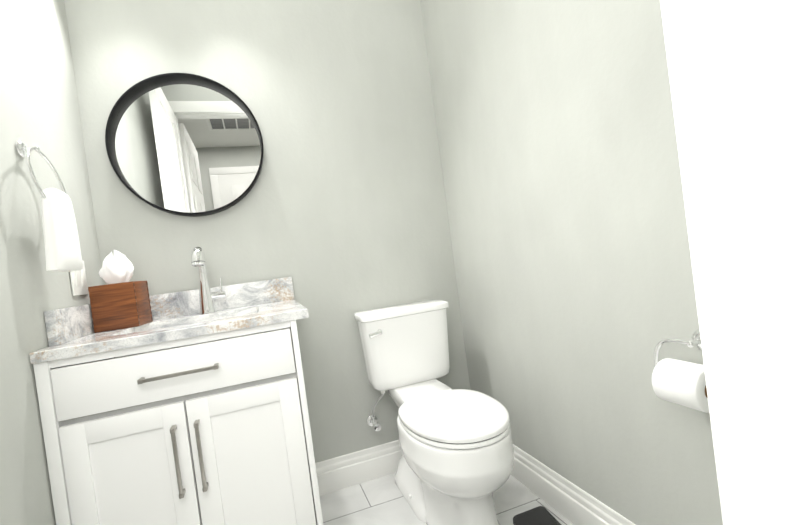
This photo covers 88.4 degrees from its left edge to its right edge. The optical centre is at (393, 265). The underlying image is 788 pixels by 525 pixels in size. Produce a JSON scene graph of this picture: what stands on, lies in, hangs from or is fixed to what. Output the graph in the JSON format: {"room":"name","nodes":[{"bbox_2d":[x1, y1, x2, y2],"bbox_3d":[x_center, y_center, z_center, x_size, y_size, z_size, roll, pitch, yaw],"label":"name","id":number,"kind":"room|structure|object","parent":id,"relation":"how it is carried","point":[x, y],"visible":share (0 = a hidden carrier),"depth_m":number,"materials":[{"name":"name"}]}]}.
{"room":"bathroom","nodes":[
{"label":"bathroom","id":0,"kind":"room"},
{"bbox_2d":[0,0,103,524],"bbox_3d":[-0.968,-0.295,0.724,0.120,2.850,1.820,-8,1,-18],"label":"wall","id":1,"kind":"structure","parent":0,"point":[39,105],"depth_m":1.14,"materials":[{"name":"paint"}]},
{"bbox_2d":[15,140,82,271],"bbox_3d":[-0.979,-0.168,1.149,0.091,0.376,0.186,-8,1,-18],"label":"towel ring","id":2,"kind":"object","parent":1,"relation":"attached to","point":[62,245],"visible":1,"depth_m":1.11,"materials":[{"name":"white fabric"}]},
{"bbox_2d":[70,260,87,295],"bbox_3d":[-1.071,0.041,1.383,0.014,0.120,0.115,-8,1,-18],"label":"light switch","id":3,"kind":"object","parent":1,"relation":"attached to","point":[78,282],"visible":0.69,"depth_m":1.37,"materials":[{"name":"white plastic"}]},
{"bbox_2d":[64,0,469,462],"bbox_3d":[-0.492,-0.374,1.907,1.782,2.850,0.120,-8,1,-18],"label":"wall","id":4,"kind":"structure","parent":0,"point":[338,213],"depth_m":1.88,"materials":[{"name":"paint"}]},
{"bbox_2d":[105,73,263,216],"bbox_3d":[-0.854,-0.500,1.696,0.588,0.588,0.054,-8,1,-18],"label":"mirror","id":5,"kind":"object","parent":4,"relation":"attached to","point":[185,144],"visible":1,"depth_m":1.70,"materials":[{"name":"black metal"}]},
{"bbox_2d":[315,440,401,495],"bbox_3d":[0.021,0.923,1.966,0.868,0.143,0.019,-8,1,-18],"label":"baseboard","id":6,"kind":"structure","parent":4,"relation":"attached to","point":[353,468],"depth_m":1.90,"materials":[{"name":"white wood"}]},
{"bbox_2d":[366,391,384,430],"bbox_3d":[-0.083,0.665,1.871,0.060,0.209,0.150,-8,1,-25],"label":"supply valve","id":7,"kind":"object","parent":4,"relation":"attached to","point":[371,420],"visible":1,"depth_m":1.88,"materials":[{"name":"silver metal"}]},
{"bbox_2d":[320,473,573,524],"bbox_3d":[0.217,1.048,-0.007,3.820,0.100,4.120,-8,1,-18],"label":"floor","id":8,"kind":"structure","parent":0,"point":[380,501],"depth_m":1.68,"materials":[{"name":"tile"}]},
{"bbox_2d":[29,277,322,524],"bbox_3d":[-0.640,0.584,1.433,0.718,0.999,0.628,-8,1,-18],"label":"bathroom vanity","id":9,"kind":"object","parent":8,"relation":"on","point":[179,410],"visible":0.94,"depth_m":1.17,"materials":[{"name":"white wood"}]},
{"bbox_2d":[88,250,152,332],"bbox_3d":[-0.993,0.083,1.469,0.139,0.283,0.138,-8,1,-13],"label":"tissue box","id":10,"kind":"object","parent":9,"relation":"on","point":[119,300],"visible":1,"depth_m":1.41,"materials":[{"name":"brown wood"}]},
{"bbox_2d":[191,246,225,313],"bbox_3d":[-0.742,0.055,1.620,0.109,0.270,0.149,-8,1,-18],"label":"faucet","id":11,"kind":"object","parent":9,"relation":"on","point":[207,296],"visible":1,"depth_m":1.63,"materials":[{"name":"silver metal"}]},
{"bbox_2d":[354,299,513,524],"bbox_3d":[0.173,0.578,1.619,0.422,0.794,0.760,-8,1,-18],"label":"toilet","id":12,"kind":"object","parent":8,"relation":"on","point":[456,463],"visible":1,"depth_m":1.49,"materials":[{"name":"white ceramic"}]},
{"bbox_2d":[513,506,560,524],"bbox_3d":[0.342,0.957,1.183,0.661,0.012,0.554,-8,1,-18],"label":"rug","id":13,"kind":"object","parent":8,"relation":"on","point":[540,515],"visible":0.94,"depth_m":1.48,"materials":[{"name":"black fabric"}]},
{"bbox_2d":[420,0,722,524],"bbox_3d":[0.595,-0.506,1.250,0.120,2.850,1.820,-8,1,-18],"label":"wall","id":14,"kind":"structure","parent":0,"point":[557,139],"depth_m":1.29,"materials":[{"name":"paint"}]},
{"bbox_2d":[510,444,635,524],"bbox_3d":[0.686,0.846,1.303,0.019,0.143,1.700,-8,1,-18],"label":"baseboard","id":15,"kind":"structure","parent":14,"relation":"attached to","point":[572,503],"depth_m":1.49,"materials":[{"name":"white wood"}]},
{"bbox_2d":[652,329,708,412],"bbox_3d":[0.679,0.238,0.924,0.112,0.170,0.194,-8,1,-18],"label":"toilet paper holder","id":16,"kind":"object","parent":14,"relation":"attached to","point":[679,382],"visible":0.75,"depth_m":0.92,"materials":[{"name":"white paper"}]},
{"bbox_3d":[0.088,-0.375,0.181,1.542,2.750,0.120,-8,1,-18],"label":"wall","id":17,"kind":"structure","parent":0,"visible":0},
{"bbox_2d":[660,0,787,524],"bbox_3d":[-0.152,-0.209,0.096,0.940,2.485,0.158,-8,1,-18],"label":"door frame","id":18,"kind":"structure","parent":17,"relation":"attached to","point":[727,61],"depth_m":0.27,"materials":[{"name":"white wood"}]}
]}

